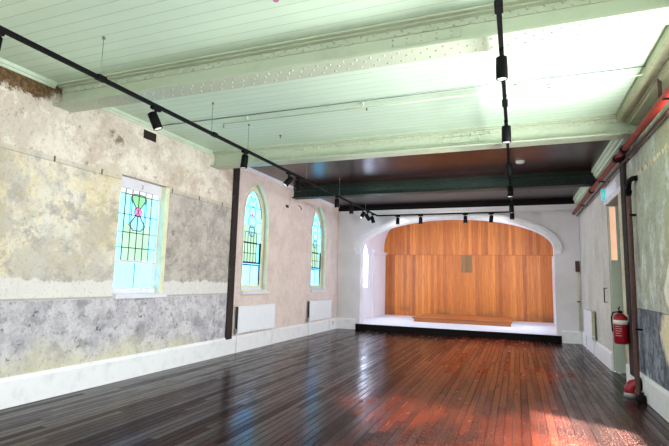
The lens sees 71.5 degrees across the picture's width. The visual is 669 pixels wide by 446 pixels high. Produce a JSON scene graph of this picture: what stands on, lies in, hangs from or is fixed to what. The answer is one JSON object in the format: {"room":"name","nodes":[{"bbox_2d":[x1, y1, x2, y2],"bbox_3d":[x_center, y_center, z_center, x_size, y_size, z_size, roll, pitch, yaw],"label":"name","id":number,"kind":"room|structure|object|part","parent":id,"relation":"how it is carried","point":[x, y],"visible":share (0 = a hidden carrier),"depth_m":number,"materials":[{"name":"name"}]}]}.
{"room":"church hall","nodes":[
{"label":"church hall","id":0,"kind":"room"},
{"bbox_2d":[0,66,338,377],"bbox_3d":[-3.279,0.373,7.349,0.400,4.000,17.690,-1,-8,21],"label":"wall","id":1,"kind":"structure","parent":0,"point":[62,171],"depth_m":6.70,"materials":[{"name":"paint"}]},
{"bbox_2d":[0,58,56,88],"bbox_3d":[-4.918,-2.223,2.677,0.050,0.075,7.230,-1,-8,21],"label":"crown molding","id":2,"kind":"structure","parent":1,"relation":"attached to","point":[4,63],"depth_m":5.66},
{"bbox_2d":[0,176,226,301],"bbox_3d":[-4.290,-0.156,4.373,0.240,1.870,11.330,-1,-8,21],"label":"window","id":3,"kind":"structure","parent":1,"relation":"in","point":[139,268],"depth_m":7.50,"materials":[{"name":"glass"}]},
{"bbox_3d":[-3.182,0.618,7.391,0.060,0.040,0.840,-1,-8,21],"label":"meeting rail","id":4,"kind":"part","parent":3,"relation":"part of","materials":[{"name":"white paint"}]},
{"bbox_3d":[-3.093,1.101,7.330,0.210,0.160,1.070,-1,-8,21],"label":"sill","id":5,"kind":"part","parent":3,"relation":"part of","materials":[{"name":"white paint"}]},
{"bbox_3d":[-3.174,0.229,7.462,0.060,1.820,1.060,-1,-8,21],"label":"frame","id":6,"kind":"part","parent":3,"relation":"part of","materials":[{"name":"white paint"}]},
{"bbox_2d":[142,128,157,143],"bbox_3d":[-3.011,-1.421,7.577,0.012,0.170,0.325,-1,-8,21],"label":"air vent","id":7,"kind":"object","parent":1,"relation":"in","point":[146,134],"visible":1,"depth_m":7.57,"materials":[{"name":"metal"}]},
{"bbox_2d":[101,107,212,154],"bbox_3d":[-2.952,-1.555,7.683,0.050,0.075,3.050,-1,-8,21],"label":"crown molding","id":8,"kind":"structure","parent":1,"relation":"attached to","point":[113,110],"depth_m":7.65,"materials":[{"name":"green wood"}]},
{"bbox_2d":[0,318,336,409],"bbox_3d":[-3.122,2.182,7.046,0.035,0.345,17.690,-1,-8,21],"label":"baseboard","id":9,"kind":"structure","parent":1,"relation":"attached to","point":[21,389],"depth_m":7.02,"materials":[{"name":"white paint"}]},
{"bbox_2d":[225,168,239,339],"bbox_3d":[-2.124,0.588,9.703,0.035,3.610,0.210,-1,-8,21],"label":"timber post","id":10,"kind":"object","parent":1,"relation":"attached to","point":[236,175],"visible":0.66,"depth_m":9.67,"materials":[{"name":"brown wood"}]},
{"bbox_2d":[240,183,269,294],"bbox_3d":[-1.826,0.335,10.654,0.250,2.559,1.159,-1,-8,21],"label":"window","id":11,"kind":"structure","parent":1,"relation":"in","point":[254,214],"depth_m":10.80,"materials":[{"name":"glass"}]},
{"bbox_3d":[-1.922,0.925,10.601,0.045,0.970,0.810,-1,-8,21],"label":"opening sash","id":12,"kind":"part","parent":11,"relation":"part of","materials":[{"name":"glass"}]},
{"bbox_3d":[-1.841,1.535,10.505,0.220,0.140,1.150,-1,-8,21],"label":"sill","id":13,"kind":"part","parent":11,"relation":"part of","materials":[{"name":"white paint"}]},
{"bbox_2d":[235,303,274,352],"bbox_3d":[-1.774,2.316,10.386,0.116,0.966,1.628,-1,-8,21],"label":"radiator","id":14,"kind":"object","parent":1,"relation":"attached to","point":[249,318],"visible":1,"depth_m":10.27,"materials":[{"name":"metal"}]},
{"bbox_3d":[-1.774,2.123,10.432,0.012,0.540,1.570,-1,-8,21],"label":"panel","id":15,"kind":"part","parent":14,"relation":"part of","materials":[{"name":"metal"}]},
{"bbox_3d":[-1.718,2.122,10.411,0.021,0.560,1.590,-1,-8,21],"label":"panel","id":16,"kind":"part","parent":14,"relation":"part of","materials":[{"name":"metal"}]},
{"bbox_2d":[242,167,292,188],"bbox_3d":[-1.705,-1.131,10.861,0.050,0.075,3.270,-1,-8,21],"label":"crown molding","id":17,"kind":"structure","parent":1,"relation":"attached to","point":[249,169],"depth_m":11.04,"materials":[{"name":"white paint"}]},
{"bbox_2d":[310,206,327,291],"bbox_3d":[-0.506,0.774,14.018,0.250,2.579,1.159,-1,-8,21],"label":"window","id":18,"kind":"structure","parent":1,"relation":"in","point":[317,229],"depth_m":14.23,"materials":[{"name":"glass"}]},
{"bbox_3d":[-0.602,1.374,13.964,0.045,0.970,0.810,-1,-8,21],"label":"opening sash","id":19,"kind":"part","parent":18,"relation":"part of","materials":[{"name":"clear glass"}]},
{"bbox_3d":[-0.606,0.738,14.040,0.050,2.508,1.118,-1,-8,21],"label":"frame","id":20,"kind":"part","parent":18,"relation":"part of","materials":[{"name":"beige paint"}]},
{"bbox_3d":[-0.521,1.984,13.867,0.220,0.140,1.150,-1,-8,21],"label":"sill","id":21,"kind":"part","parent":18,"relation":"part of","materials":[{"name":"white paint"}]},
{"bbox_2d":[307,299,331,335],"bbox_3d":[-0.452,2.765,13.753,0.116,0.966,1.678,-1,-8,21],"label":"radiator","id":22,"kind":"object","parent":1,"relation":"attached to","point":[317,309],"visible":1,"depth_m":13.64,"materials":[{"name":"metal"}]},
{"bbox_3d":[-0.396,2.571,13.778,0.021,0.560,1.640,-1,-8,21],"label":"panel","id":23,"kind":"part","parent":22,"relation":"part of","materials":[{"name":"metal"}]},
{"bbox_2d":[315,199,338,208],"bbox_3d":[-0.412,-0.692,14.154,0.050,0.075,3.300,-1,-8,21],"label":"crown molding","id":24,"kind":"structure","parent":1,"relation":"attached to","point":[320,200],"depth_m":14.51,"materials":[{"name":"white paint"}]},
{"bbox_2d":[0,0,667,206],"bbox_3d":[0.302,-1.742,6.225,7.180,0.100,17.690,-1,-8,21],"label":"ceiling","id":25,"kind":"structure","parent":0,"point":[138,33],"depth_m":5.73,"materials":[{"name":"green wood"}]},
{"bbox_2d":[0,0,512,215],"bbox_3d":[0.199,-1.467,6.136,3.920,0.470,16.119,-1,-8,21],"label":"track","id":26,"kind":"object","parent":25,"relation":"hanging from","point":[498,4],"visible":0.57,"depth_m":5.12,"materials":[{"name":"black metal"}]},
{"bbox_2d":[0,30,4,49],"bbox_3d":[-2.789,-1.458,3.790,0.133,0.275,0.133,5,-8,-24],"label":"spotlight","id":27,"kind":"object","parent":26,"relation":"hanging from","point":[2,33],"visible":1,"depth_m":3.82,"materials":[{"name":"black metal"}]},
{"bbox_2d":[148,105,162,130],"bbox_3d":[-2.117,-1.229,5.490,0.177,0.278,0.125,5,-8,-27],"label":"spotlight","id":28,"kind":"object","parent":26,"relation":"hanging from","point":[154,119],"visible":1,"depth_m":5.44,"materials":[{"name":"black metal"}]},
{"bbox_3d":[-1.608,-1.215,6.802,0.038,0.040,16.100,-1,-8,21],"label":"rail","id":29,"kind":"part","parent":26,"relation":"part of","materials":[{"name":"black metal"}]},
{"bbox_2d":[240,150,248,168],"bbox_3d":[-1.412,-0.992,7.290,0.134,0.272,0.125,5,-8,-27],"label":"spotlight","id":30,"kind":"object","parent":26,"relation":"hanging from","point":[244,159],"visible":1,"depth_m":7.25,"materials":[{"name":"black metal"}]},
{"bbox_2d":[283,172,293,186],"bbox_3d":[-0.864,-0.804,8.693,0.207,0.273,0.118,6,-8,-31],"label":"spotlight","id":31,"kind":"object","parent":26,"relation":"hanging from","point":[289,179],"visible":1,"depth_m":8.65,"materials":[{"name":"black metal"}]},
{"bbox_2d":[295,177,301,191],"bbox_3d":[-0.703,-0.749,9.092,0.158,0.277,0.117,6,-8,-34],"label":"spotlight","id":32,"kind":"object","parent":26,"relation":"hanging from","point":[297,183],"visible":1,"depth_m":9.04,"materials":[{"name":"black metal"}]},
{"bbox_2d":[334,196,338,207],"bbox_3d":[0.057,-0.495,11.032,0.110,0.268,0.144,-1,-8,21],"label":"spotlight","id":33,"kind":"object","parent":26,"relation":"hanging from","point":[336,205],"visible":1,"depth_m":10.99,"materials":[{"name":"black metal"}]},
{"bbox_2d":[349,203,353,213],"bbox_3d":[0.437,-0.365,12.002,0.110,0.268,0.144,-1,-8,21],"label":"spotlight","id":34,"kind":"object","parent":26,"relation":"hanging from","point":[351,208],"visible":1,"depth_m":11.96,"materials":[{"name":"black metal"}]},
{"bbox_2d":[359,209,365,218],"bbox_3d":[0.779,-0.245,12.877,0.110,0.274,0.205,-6,-10,44],"label":"spotlight","id":35,"kind":"object","parent":26,"relation":"hanging from","point":[363,213],"visible":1,"depth_m":12.84,"materials":[{"name":"black metal"}]},
{"bbox_2d":[365,211,370,220],"bbox_3d":[0.948,-0.190,13.296,0.207,0.273,0.118,6,-8,-31],"label":"spotlight","id":36,"kind":"object","parent":26,"relation":"hanging from","point":[367,217],"visible":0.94,"depth_m":13.25,"materials":[{"name":"black metal"}]},
{"bbox_2d":[395,216,399,224],"bbox_3d":[1.904,-0.081,13.986,0.125,0.272,0.134,5,-8,-27],"label":"spotlight","id":37,"kind":"object","parent":26,"relation":"hanging from","point":[397,218],"visible":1,"depth_m":13.96,"materials":[{"name":"black metal"}]},
{"bbox_2d":[418,215,422,223],"bbox_3d":[2.547,-0.098,13.736,0.144,0.268,0.110,-1,-8,21],"label":"spotlight","id":38,"kind":"object","parent":26,"relation":"hanging from","point":[420,217],"visible":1,"depth_m":13.69,"materials":[{"name":"black metal"}]},
{"bbox_3d":[3.109,-0.264,13.537,3.898,0.040,0.038,-1,-8,21],"label":"rail","id":39,"kind":"part","parent":26,"relation":"part of","materials":[{"name":"black metal"}]},
{"bbox_2d":[463,214,467,222],"bbox_3d":[3.739,-0.126,13.272,0.144,0.268,0.110,-1,-8,21],"label":"spotlight","id":40,"kind":"object","parent":26,"relation":"hanging from","point":[465,216],"visible":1,"depth_m":13.23,"materials":[{"name":"black metal"}]},
{"bbox_2d":[488,213,493,222],"bbox_3d":[4.391,-0.139,13.017,0.144,0.272,0.110,-1,-8,21],"label":"spotlight","id":41,"kind":"object","parent":26,"relation":"hanging from","point":[490,214],"visible":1,"depth_m":12.98,"materials":[{"name":"black metal"}]},
{"bbox_2d":[496,47,507,81],"bbox_3d":[1.422,-1.343,3.951,0.097,0.256,0.126,-1,-8,21],"label":"spotlight","id":42,"kind":"object","parent":26,"relation":"hanging from","point":[501,60],"visible":1,"depth_m":3.91,"materials":[{"name":"black metal"}]},
{"bbox_3d":[1.988,-1.298,5.401,0.038,0.040,16.100,-1,-8,21],"label":"rail","id":43,"kind":"part","parent":26,"relation":"part of","materials":[{"name":"black metal"}]},
{"bbox_2d":[502,119,510,143],"bbox_3d":[2.093,-1.109,5.659,0.110,0.268,0.144,-1,-8,21],"label":"spotlight","id":44,"kind":"object","parent":26,"relation":"hanging from","point":[506,129],"visible":1,"depth_m":5.61,"materials":[{"name":"black metal"}]},
{"bbox_2d":[505,159,512,176],"bbox_3d":[2.783,-0.869,7.416,0.110,0.277,0.161,-1,-8,21],"label":"spotlight","id":45,"kind":"object","parent":26,"relation":"hanging from","point":[508,166],"visible":1,"depth_m":7.37,"materials":[{"name":"black metal"}]},
{"bbox_2d":[507,183,512,196],"bbox_3d":[3.453,-0.646,9.123,0.110,0.268,0.144,-1,-8,21],"label":"spotlight","id":46,"kind":"object","parent":26,"relation":"hanging from","point":[509,188],"visible":1,"depth_m":9.08,"materials":[{"name":"black metal"}]},
{"bbox_2d":[509,201,513,212],"bbox_3d":[4.251,-0.375,11.155,0.110,0.268,0.144,-1,-8,21],"label":"spotlight","id":47,"kind":"object","parent":26,"relation":"hanging from","point":[511,206],"visible":1,"depth_m":11.11,"materials":[{"name":"black metal"}]},
{"bbox_2d":[53,0,668,112],"bbox_3d":[-0.238,-1.722,4.838,7.180,0.308,0.280,-1,-8,21],"label":"girder","id":48,"kind":"object","parent":25,"relation":"attached to","point":[469,30],"visible":0.98,"depth_m":4.54,"materials":[{"name":"green metal"}]},
{"bbox_3d":[0.834,-1.754,4.395,0.700,0.100,0.024,-1,-8,21],"label":"splice plate","id":49,"kind":"part","parent":48,"relation":"part of","materials":[{"name":"green paint"}]},
{"bbox_2d":[162,66,644,125],"bbox_3d":[0.258,-1.655,6.355,6.800,0.016,0.016,-1,-8,21],"label":"conduit","id":50,"kind":"object","parent":25,"relation":"attached to","point":[637,66],"visible":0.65,"depth_m":5.99,"materials":[{"name":"metal"}]},
{"bbox_2d":[210,114,637,169],"bbox_3d":[0.970,-1.311,7.913,7.180,0.308,0.280,-1,-8,21],"label":"girder","id":51,"kind":"object","parent":25,"relation":"attached to","point":[600,127],"visible":0.93,"depth_m":7.59,"materials":[{"name":"green paint"}]},
{"bbox_3d":[2.042,-1.343,7.471,0.700,0.100,0.024,-1,-8,21],"label":"splice plate","id":52,"kind":"part","parent":51,"relation":"part of","materials":[{"name":"green paint"}]},
{"bbox_2d":[223,74,661,127],"bbox_3d":[0.939,-1.480,6.184,5.753,0.400,0.040,-1,-8,21],"label":"conduit","id":53,"kind":"object","parent":25,"relation":"hanging from","point":[659,83],"visible":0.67,"depth_m":5.91,"materials":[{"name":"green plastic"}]},
{"bbox_2d":[292,170,596,199],"bbox_3d":[2.257,-0.874,11.193,7.180,0.308,0.280,-1,-8,21],"label":"girder","id":54,"kind":"object","parent":25,"relation":"attached to","point":[568,179],"visible":0.97,"depth_m":10.93,"materials":[{"name":"green metal"}]},
{"bbox_3d":[3.329,-0.906,10.750,0.700,0.100,0.024,-1,-8,21],"label":"splice plate","id":55,"kind":"part","parent":54,"relation":"part of","materials":[{"name":"green metal"}]},
{"bbox_2d":[515,160,524,163],"bbox_3d":[3.691,-1.209,9.245,0.170,0.050,0.170,-1,-8,21],"label":"smoke detector","id":56,"kind":"object","parent":25,"relation":"attached to","point":[517,161],"visible":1,"depth_m":9.19,"materials":[{"name":"plastic"}]},
{"bbox_2d":[0,328,668,445],"bbox_3d":[0.992,2.317,5.412,8.880,0.120,17.690,-1,-8,21],"label":"floor","id":57,"kind":"structure","parent":0,"point":[335,387],"depth_m":5.99,"materials":[{"name":"brown wood"}]},
{"bbox_2d":[355,314,561,342],"bbox_3d":[4.229,3.561,16.087,6.550,0.190,4.835,-1,-8,21],"label":"stage","id":58,"kind":"object","parent":57,"relation":"on","point":[519,330],"visible":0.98,"depth_m":14.38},
{"bbox_2d":[412,313,512,326],"bbox_3d":[4.682,3.487,16.799,3.280,0.155,2.410,-1,-8,21],"label":"platform","id":59,"kind":"object","parent":58,"relation":"on","point":[426,317],"visible":1,"depth_m":16.05,"materials":[{"name":"brown wood"}]},
{"bbox_2d":[624,377,642,397],"bbox_3d":[4.266,2.347,6.651,0.230,0.285,0.190,-1,-8,21],"label":"fire extinguisher","id":60,"kind":"object","parent":57,"relation":"on","point":[629,388],"depth_m":6.60,"materials":[{"name":"red metal"}]},
{"bbox_2d":[637,392,646,402],"bbox_3d":[4.209,2.389,6.364,0.120,0.130,0.117,-1,-8,21],"label":"valve","id":61,"kind":"object","parent":57,"relation":"on","point":[641,398],"visible":1,"depth_m":6.33,"materials":[{"name":"black metal"}]},
{"bbox_2d":[363,243,383,318],"bbox_3d":[1.176,2.326,17.761,0.300,3.100,4.460,-1,-8,21],"label":"wall","id":62,"kind":"structure","parent":0,"point":[367,299],"depth_m":17.66,"materials":[{"name":"white paint"}]},
{"bbox_2d":[364,251,364,286],"bbox_3d":[0.962,1.537,17.085,0.035,1.610,1.160,-1,-8,21],"label":"window","id":63,"kind":"structure","parent":62,"relation":"in","point":[364,251],"depth_m":17.55,"materials":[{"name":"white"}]},
{"bbox_2d":[371,250,386,316],"bbox_3d":[1.818,2.447,18.809,0.130,2.570,1.830,-1,-8,21],"label":"pilaster","id":64,"kind":"object","parent":62,"relation":"attached to","point":[378,258],"visible":1,"depth_m":18.67,"materials":[{"name":"white paint"}]},
{"bbox_2d":[367,229,389,246],"bbox_3d":[4.433,-0.417,16.849,7.150,2.280,4.460,-1,-8,21],"label":"ceiling","id":65,"kind":"structure","parent":0,"point":[379,239],"depth_m":19.10,"materials":[{"name":"white paint"}]},
{"bbox_2d":[337,204,582,335],"bbox_3d":[3.551,0.613,14.427,7.180,5.600,0.400,-1,-8,21],"label":"wall","id":66,"kind":"structure","parent":0,"point":[558,219],"depth_m":13.64,"materials":[{"name":"white paint"}]},
{"bbox_2d":[337,318,355,329],"bbox_3d":[0.387,3.263,15.080,0.624,0.345,0.035,-1,-8,21],"label":"baseboard","id":67,"kind":"structure","parent":66,"relation":"attached to","point":[342,323],"depth_m":15.06,"materials":[{"name":"white paint"}]},
{"bbox_2d":[338,198,574,211],"bbox_3d":[3.485,-0.541,14.325,7.180,0.140,0.119,-1,-8,21],"label":"wall plate","id":68,"kind":"object","parent":66,"relation":"attached to","point":[569,200],"visible":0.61,"depth_m":14.11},
{"bbox_2d":[354,211,561,253],"bbox_3d":[3.536,0.295,14.226,6.170,1.300,0.100,-1,-8,21],"label":"trim","id":69,"kind":"structure","parent":66,"relation":"attached to","point":[553,238],"depth_m":14.12,"materials":[{"name":"white paint"}]},
{"bbox_2d":[562,330,581,343],"bbox_3d":[6.491,3.121,12.703,0.489,0.345,0.035,-1,-8,21],"label":"baseboard","id":70,"kind":"structure","parent":66,"relation":"attached to","point":[571,337],"depth_m":12.69,"materials":[{"name":"white paint"}]},
{"bbox_2d":[575,261,580,330],"bbox_3d":[6.699,1.998,12.752,0.100,1.905,0.070,-1,-8,21],"label":"conduit","id":71,"kind":"object","parent":66,"relation":"attached to","point":[577,266],"visible":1,"depth_m":12.79,"materials":[{"name":"metal"}]},
{"bbox_2d":[384,220,553,322],"bbox_3d":[5.182,1.539,18.654,6.550,5.080,0.100,-1,-8,21],"label":"wall","id":72,"kind":"structure","parent":0,"point":[511,275],"depth_m":18.48,"materials":[{"name":"brown wood"}]},
{"bbox_2d":[461,255,471,272],"bbox_3d":[5.275,1.631,18.544,0.440,0.695,0.012,-1,-8,21],"label":"hatch","id":73,"kind":"object","parent":72,"relation":"attached to","point":[466,260],"visible":1,"depth_m":18.54,"materials":[{"name":"brown wood"}]},
{"bbox_2d":[578,101,668,390],"bbox_3d":[3.759,0.210,4.607,0.350,4.000,17.690,-1,-8,21],"label":"wall","id":74,"kind":"structure","parent":0,"point":[649,161],"depth_m":6.40,"materials":[{"name":"paint"}]},
{"bbox_2d":[573,187,590,205],"bbox_3d":[6.192,-0.788,11.574,0.130,0.190,3.300,-1,-8,21],"label":"crown molding","id":75,"kind":"structure","parent":74,"relation":"attached to","point":[582,191],"depth_m":11.88,"materials":[{"name":"green wood"}]},
{"bbox_2d":[583,309,594,356],"bbox_3d":[6.042,2.562,10.971,0.116,1.006,1.318,-1,-8,21],"label":"radiator","id":76,"kind":"object","parent":74,"relation":"attached to","point":[589,317],"visible":1,"depth_m":10.70,"materials":[{"name":"metal"}]},
{"bbox_3d":[6.009,2.390,11.027,0.021,0.640,1.280,-1,-8,21],"label":"panel","id":77,"kind":"part","parent":76,"relation":"part of","materials":[{"name":"metal"}]},
{"bbox_2d":[582,331,613,370],"bbox_3d":[5.968,2.854,10.651,0.035,0.345,4.270,-1,-8,21],"label":"baseboard","id":78,"kind":"structure","parent":74,"relation":"attached to","point":[602,353],"depth_m":9.81,"materials":[{"name":"white paint"}]},
{"bbox_2d":[600,182,616,200],"bbox_3d":[4.990,-0.577,8.472,0.124,0.230,0.830,-1,-8,21],"label":"exit sign","id":79,"kind":"object","parent":74,"relation":"attached to","point":[605,193],"visible":0.89,"depth_m":8.66,"materials":[{"name":"green"}]},
{"bbox_2d":[591,139,627,178],"bbox_3d":[4.899,-1.228,8.281,0.130,0.190,3.270,-1,-8,21],"label":"crown molding","id":80,"kind":"structure","parent":74,"relation":"attached to","point":[613,147],"depth_m":8.35,"materials":[{"name":"green wood"}]},
{"bbox_2d":[604,186,629,364],"bbox_3d":[4.962,0.901,8.178,0.030,2.875,1.670,-1,-8,21],"label":"door frame","id":81,"kind":"structure","parent":74,"relation":"attached to","point":[619,194],"depth_m":7.63,"materials":[{"name":"paint"}]},
{"bbox_2d":[608,205,626,372],"bbox_3d":[5.634,1.202,8.646,0.830,3.106,0.045,-1,-8,21],"label":"door","id":82,"kind":"structure","parent":74,"relation":"in","point":[613,213],"depth_m":8.78,"materials":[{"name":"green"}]},
{"bbox_2d":[611,307,628,344],"bbox_3d":[4.481,1.598,7.282,0.248,0.578,0.207,-1,-8,21],"label":"fire extinguisher","id":83,"kind":"object","parent":74,"relation":"attached to","point":[619,325],"visible":1,"depth_m":7.21,"materials":[{"name":"red metal"}]},
{"bbox_2d":[572,86,668,214],"bbox_3d":[3.565,-1.332,4.943,0.188,0.133,17.390,-1,-8,21],"label":"pipe","id":84,"kind":"object","parent":74,"relation":"attached to","point":[664,98],"visible":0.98,"depth_m":6.46,"materials":[{"name":"red metal"}]},
{"bbox_2d":[576,107,668,216],"bbox_3d":[3.600,-1.267,4.921,0.036,0.036,17.390,-1,-8,21],"label":"pipe","id":85,"kind":"object","parent":84,"relation":"attached to","point":[666,112],"visible":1,"depth_m":6.68,"materials":[{"name":"brown metal"}]},
{"bbox_2d":[619,154,633,376],"bbox_3d":[4.603,0.574,7.297,0.045,3.540,0.280,-1,-8,21],"label":"timber post","id":86,"kind":"object","parent":74,"relation":"attached to","point":[623,175],"visible":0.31,"depth_m":7.26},
{"bbox_2d":[625,175,642,398],"bbox_3d":[4.311,0.898,6.621,0.137,3.157,0.319,-1,-8,21],"label":"pipe","id":87,"kind":"object","parent":74,"relation":"attached to","point":[628,192],"visible":0.94,"depth_m":6.71,"materials":[{"name":"black metal"}]},
{"bbox_2d":[616,24,668,123],"bbox_3d":[3.581,-1.655,5.131,0.280,0.180,3.050,-1,-8,21],"label":"crown molding","id":88,"kind":"structure","parent":74,"relation":"attached to","point":[643,94],"depth_m":5.39,"materials":[{"name":"green wood"}]},
{"bbox_2d":[626,363,668,421],"bbox_3d":[2.530,1.686,1.894,0.035,0.345,12.150,-1,-8,21],"label":"baseboard","id":89,"kind":"structure","parent":74,"relation":"attached to","point":[657,396],"depth_m":5.96,"materials":[{"name":"white paint"}]},
{"bbox_3d":[7.557,2.178,15.276,0.300,3.100,4.460,-1,-8,21],"label":"wall","id":90,"kind":"structure","parent":0,"visible":0},
{"bbox_2d":[552,256,554,323],"bbox_3d":[7.844,2.381,16.495,0.060,2.430,1.750,-1,-8,21],"label":"pilaster","id":91,"kind":"object","parent":90,"relation":"attached to","point":[552,256],"visible":0.14,"depth_m":16.94,"materials":[{"name":"white paint"}]}
]}

